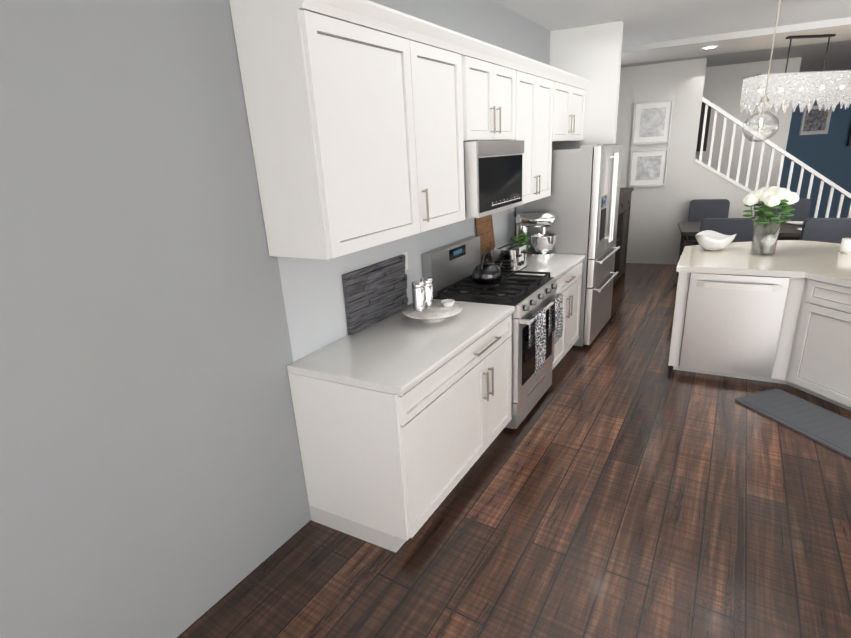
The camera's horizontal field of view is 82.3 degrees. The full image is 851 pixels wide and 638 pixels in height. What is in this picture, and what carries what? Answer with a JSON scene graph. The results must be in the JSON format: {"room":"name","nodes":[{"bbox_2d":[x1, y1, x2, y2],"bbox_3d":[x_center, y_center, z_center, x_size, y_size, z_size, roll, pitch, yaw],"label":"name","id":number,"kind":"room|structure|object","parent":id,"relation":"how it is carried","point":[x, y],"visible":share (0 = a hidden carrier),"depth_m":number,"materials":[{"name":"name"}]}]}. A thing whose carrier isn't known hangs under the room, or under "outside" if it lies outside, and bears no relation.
{"room":"dining room and kitchen","nodes":[
{"label":"dining room and kitchen","id":0,"kind":"room"},
{"bbox_2d":[0,0,549,637],"bbox_3d":[0.183,-0.829,3.633,0.150,2.900,10.000,8,22,31],"label":"wall","id":1,"kind":"structure","parent":0,"point":[152,480],"depth_m":1.71,"materials":[{"name":"paint"}]},
{"bbox_2d":[277,207,515,361],"bbox_3d":[0.131,-0.489,3.481,0.003,0.560,3.000,8,22,31],"label":"backsplash","id":2,"kind":"structure","parent":1,"relation":"attached to","point":[313,299],"depth_m":2.56,"materials":[{"name":"paint"}]},
{"bbox_2d":[400,251,407,269],"bbox_3d":[-0.132,-0.364,3.068,0.008,0.115,0.069,8,22,31],"label":"outlet","id":3,"kind":"object","parent":2,"relation":"attached to","point":[406,259],"visible":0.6,"depth_m":3.08,"materials":[{"name":"plastic"}]},
{"bbox_2d":[229,0,589,259],"bbox_3d":[0.449,-1.288,3.433,0.384,0.997,3.822,8,22,31],"label":"upper cabinet","id":4,"kind":"object","parent":1,"relation":"attached to","point":[367,119],"visible":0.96,"depth_m":2.14,"materials":[{"name":"white wood"}]},
{"bbox_2d":[463,140,523,217],"bbox_3d":[0.329,-0.957,3.287,0.411,0.443,0.782,8,22,31],"label":"microwave","id":5,"kind":"object","parent":4,"relation":"attached to","point":[493,177],"visible":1,"depth_m":3.06,"materials":[{"name":"silver metal"}]},
{"bbox_2d":[177,263,850,637],"bbox_3d":[6.679,-0.078,4.954,10.300,0.060,18.500,8,22,31],"label":"floor","id":6,"kind":"structure","parent":0,"point":[623,481],"depth_m":2.42,"materials":[{"name":"brown wood"}]},
{"bbox_2d":[287,299,514,552],"bbox_3d":[-0.024,0.504,2.826,0.658,0.914,1.289,8,22,31],"label":"base cabinet","id":7,"kind":"object","parent":6,"relation":"on","point":[402,420],"visible":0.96,"depth_m":2.40,"materials":[{"name":"white wood"}]},
{"bbox_2d":[342,255,407,334],"bbox_3d":[-0.276,-0.155,2.857,0.028,0.340,0.566,8,22,31],"label":"slate board","id":8,"kind":"object","parent":7,"relation":"on","point":[375,293],"visible":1,"depth_m":2.81,"materials":[{"name":"stone"}]},
{"bbox_2d":[402,277,462,322],"bbox_3d":[0.037,-0.112,2.839,0.344,0.236,0.341,8,22,31],"label":"marble tray","id":9,"kind":"object","parent":7,"relation":"on","point":[425,307],"visible":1,"depth_m":2.81,"materials":[{"name":"white stone"}]},
{"bbox_2d":[421,236,563,428],"bbox_3d":[0.528,0.068,3.557,0.727,1.215,0.815,8,22,31],"label":"range","id":10,"kind":"object","parent":6,"relation":"on","point":[449,268],"visible":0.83,"depth_m":3.35,"materials":[{"name":"silver metal"}]},
{"bbox_2d":[472,251,502,284],"bbox_3d":[0.445,-0.377,3.446,0.206,0.219,0.253,8,22,31],"label":"kettle","id":11,"kind":"object","parent":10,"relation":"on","point":[486,271],"visible":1,"depth_m":3.37,"materials":[{"name":"metal"}]},
{"bbox_2d":[529,294,562,374],"bbox_3d":[0.851,0.095,3.410,0.050,0.402,0.581,8,22,31],"label":"towels","id":12,"kind":"object","parent":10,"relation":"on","point":[537,331],"visible":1,"depth_m":3.30,"materials":[{"name":"grey fabric"}]},
{"bbox_2d":[515,254,584,369],"bbox_3d":[0.935,-0.038,4.274,0.658,0.914,0.952,8,22,31],"label":"base cabinet","id":13,"kind":"object","parent":6,"relation":"on","point":[565,270],"visible":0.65,"depth_m":4.15,"materials":[{"name":"white wood"}]},
{"bbox_2d":[475,214,494,260],"bbox_3d":[0.499,-0.649,3.991,0.046,0.467,0.310,8,22,31],"label":"cutting board","id":14,"kind":"object","parent":13,"relation":"on","point":[484,228],"visible":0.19,"depth_m":3.98,"materials":[{"name":"brown wood"}]},
{"bbox_2d":[491,243,527,273],"bbox_3d":[0.681,-0.487,3.912,0.225,0.192,0.310,8,22,31],"label":"toaster","id":15,"kind":"object","parent":13,"relation":"on","point":[510,256],"visible":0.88,"depth_m":3.81,"materials":[{"name":"silver metal"}]},
{"bbox_2d":[511,232,530,255],"bbox_3d":[0.817,-0.610,4.155,0.172,0.254,0.194,8,22,31],"label":"potted plant","id":16,"kind":"object","parent":13,"relation":"on","point":[524,239],"visible":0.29,"depth_m":4.11,"materials":[{"name":"green plant"}]},
{"bbox_2d":[515,211,556,258],"bbox_3d":[0.983,-0.754,4.327,0.352,0.401,0.234,8,22,31],"label":"stand mixer","id":17,"kind":"object","parent":13,"relation":"on","point":[543,242],"visible":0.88,"depth_m":4.26,"materials":[{"name":"silver metal"}]},
{"bbox_2d":[516,143,622,347],"bbox_3d":[1.441,-0.737,4.810,0.757,1.840,0.998,8,22,31],"label":"refrigerator","id":18,"kind":"object","parent":6,"relation":"on","point":[581,203],"visible":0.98,"depth_m":4.36,"materials":[{"name":"silver metal"}]},
{"bbox_2d":[613,188,633,284],"bbox_3d":[2.357,-1.054,6.520,0.481,1.250,1.420,8,22,31],"label":"sideboard","id":19,"kind":"object","parent":6,"relation":"on","point":[623,227],"visible":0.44,"depth_m":6.66,"materials":[{"name":"brown wood"}]},
{"bbox_2d":[688,199,729,245],"bbox_3d":[4.054,-1.183,7.012,0.568,1.000,0.626,8,22,31],"label":"dining chair","id":20,"kind":"object","parent":6,"relation":"on","point":[700,210],"visible":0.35,"depth_m":7.05,"materials":[{"name":"grey fabric"}]},
{"bbox_2d":[698,218,753,244],"bbox_3d":[3.438,-0.703,5.691,0.568,1.000,0.626,8,22,31],"label":"dining chair","id":21,"kind":"object","parent":6,"relation":"on","point":[742,228],"visible":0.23,"depth_m":5.31,"materials":[{"name":"grey fabric"}]},
{"bbox_2d":[677,221,803,276],"bbox_3d":[4.181,-0.799,6.200,1.855,0.776,1.149,8,22,31],"label":"dining table","id":22,"kind":"object","parent":6,"relation":"on","point":[789,230],"visible":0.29,"depth_m":6.07,"materials":[{"name":"brown wood"}]},
{"bbox_2d":[668,240,850,410],"bbox_3d":[3.318,0.187,3.207,3.123,0.914,2.610,8,22,31],"label":"kitchen island","id":23,"kind":"object","parent":6,"relation":"on","point":[782,315],"visible":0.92,"depth_m":3.66,"materials":[{"name":"wood"}]},
{"bbox_2d":[695,230,736,250],"bbox_3d":[2.507,-0.671,4.221,0.313,0.148,0.312,8,22,31],"label":"bowl","id":24,"kind":"object","parent":23,"relation":"on","point":[710,240],"visible":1,"depth_m":4.17,"materials":[{"name":"white ceramic"}]},
{"bbox_2d":[743,186,798,254],"bbox_3d":[2.768,-0.798,3.940,0.375,0.538,0.358,8,22,31],"label":"vase","id":25,"kind":"object","parent":23,"relation":"on","point":[772,197],"visible":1,"depth_m":3.88,"materials":[{"name":"clear glass"}]},
{"bbox_2d":[837,238,850,253],"bbox_3d":[3.361,-0.584,3.863,0.124,0.120,0.124,8,22,31],"label":"candle","id":26,"kind":"object","parent":23,"relation":"on","point":[845,247],"visible":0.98,"depth_m":3.84,"materials":[{"name":"white wax"}]},
{"bbox_2d":[695,97,850,217],"bbox_3d":[5.084,-1.905,6.749,2.444,2.383,0.470,8,22,31],"label":"stair railing","id":27,"kind":"object","parent":6,"relation":"on","point":[780,150],"visible":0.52,"depth_m":6.79,"materials":[{"name":"white wood"}]},
{"bbox_2d":[763,198,810,221],"bbox_3d":[4.912,-1.106,6.637,0.568,1.000,0.626,8,22,31],"label":"dining chair","id":28,"kind":"object","parent":6,"relation":"on","point":[801,207],"visible":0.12,"depth_m":6.63,"materials":[{"name":"grey fabric"}]},
{"bbox_2d":[735,388,850,458],"bbox_3d":[2.627,0.702,3.193,1.013,0.021,0.944,8,22,31],"label":"floor mat","id":29,"kind":"object","parent":6,"relation":"on","point":[824,426],"visible":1,"depth_m":3.29,"materials":[{"name":"grey fabric"}]},
{"bbox_2d":[799,218,850,243],"bbox_3d":[4.297,-0.625,5.316,0.568,1.000,0.626,8,22,31],"label":"dining chair","id":30,"kind":"object","parent":6,"relation":"on","point":[833,230],"visible":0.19,"depth_m":4.99,"materials":[{"name":"grey fabric"}]},
{"bbox_2d":[550,21,623,149],"bbox_3d":[1.605,-1.398,5.081,0.630,2.900,0.202,8,22,31],"label":"wall","id":31,"kind":"structure","parent":0,"point":[592,53],"depth_m":4.68,"materials":[{"name":"white paint"}]},
{"bbox_2d":[493,0,850,45],"bbox_3d":[6.519,-2.898,4.004,10.300,0.100,18.500,8,22,31],"label":"ceiling","id":32,"kind":"structure","parent":0,"point":[647,21],"depth_m":4.36,"materials":[{"name":"paint"}]},
{"bbox_2d":[621,17,850,63],"bbox_3d":[6.398,-3.045,4.719,11.030,0.064,3.300,8,22,31],"label":"ceiling beam","id":33,"kind":"structure","parent":32,"relation":"attached to","point":[751,40],"depth_m":5.46,"materials":[{"name":"paint"}]},
{"bbox_2d":[621,40,850,71],"bbox_3d":[8.758,-4.230,7.758,10.700,0.010,9.371,8,22,31],"label":"ceiling","id":34,"kind":"structure","parent":32,"relation":"attached to","point":[838,57],"depth_m":6.86,"materials":[{"name":"white paint"}]},
{"bbox_2d":[742,0,780,141],"bbox_3d":[2.644,-1.948,3.735,0.241,1.110,0.241,8,22,31],"label":"pendant light","id":35,"kind":"object","parent":32,"relation":"hanging from","point":[764,98],"visible":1,"depth_m":3.82,"materials":[{"name":"clear glass"}]},
{"bbox_2d":[616,58,761,264],"bbox_3d":[4.481,-2.187,6.938,3.730,2.900,0.641,8,22,31],"label":"wall","id":36,"kind":"structure","parent":0,"point":[657,214],"depth_m":7.17,"materials":[{"name":"white paint"}]},
{"bbox_2d":[628,148,669,186],"bbox_3d":[3.364,-2.275,7.343,0.530,0.545,0.103,8,22,31],"label":"picture frame","id":37,"kind":"object","parent":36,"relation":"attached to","point":[648,167],"visible":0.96,"depth_m":7.34,"materials":[{"name":"silver metal"}]},
{"bbox_2d":[631,99,674,144],"bbox_3d":[3.329,-2.883,7.138,0.530,0.593,0.103,8,22,31],"label":"picture frame","id":38,"kind":"object","parent":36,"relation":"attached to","point":[652,121],"visible":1,"depth_m":7.13,"materials":[{"name":"silver metal"}]},
{"bbox_2d":[701,46,718,48],"bbox_3d":[3.283,-3.134,5.619,0.176,0.006,0.176,8,22,31],"label":"recessed light","id":39,"kind":"object","parent":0,"point":[710,47],"visible":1,"depth_m":5.62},
{"bbox_2d":[695,57,801,190],"bbox_3d":[4.290,-2.516,7.947,2.578,2.900,0.796,8,22,31],"label":"wall","id":40,"kind":"structure","parent":0,"point":[723,85],"depth_m":7.55,"materials":[{"name":"white paint"}]},
{"bbox_2d":[740,34,850,115],"bbox_3d":[4.192,-2.700,5.392,1.128,0.780,0.934,8,22,31],"label":"chandelier","id":41,"kind":"object","parent":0,"point":[827,89],"visible":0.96,"depth_m":5.32,"materials":[{"name":"glass"}]},
{"bbox_2d":[780,100,850,217],"bbox_3d":[10.634,-3.827,10.770,5.465,2.900,5.750,8,22,31],"label":"wall","id":42,"kind":"structure","parent":0,"point":[828,155],"depth_m":10.21,"materials":[{"name":"paint"}]},
{"bbox_2d":[799,105,831,134],"bbox_3d":[7.925,-4.037,9.877,0.513,0.547,0.538,8,22,31],"label":"picture frame","id":43,"kind":"object","parent":42,"relation":"attached to","point":[814,120],"visible":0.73,"depth_m":9.88,"materials":[{"name":"paper"}]},
{"bbox_2d":[847,129,850,145],"bbox_3d":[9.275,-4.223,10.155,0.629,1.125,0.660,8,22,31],"label":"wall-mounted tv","id":44,"kind":"object","parent":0,"point":[849,142],"visible":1,"depth_m":10.19,"materials":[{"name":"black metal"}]}
]}

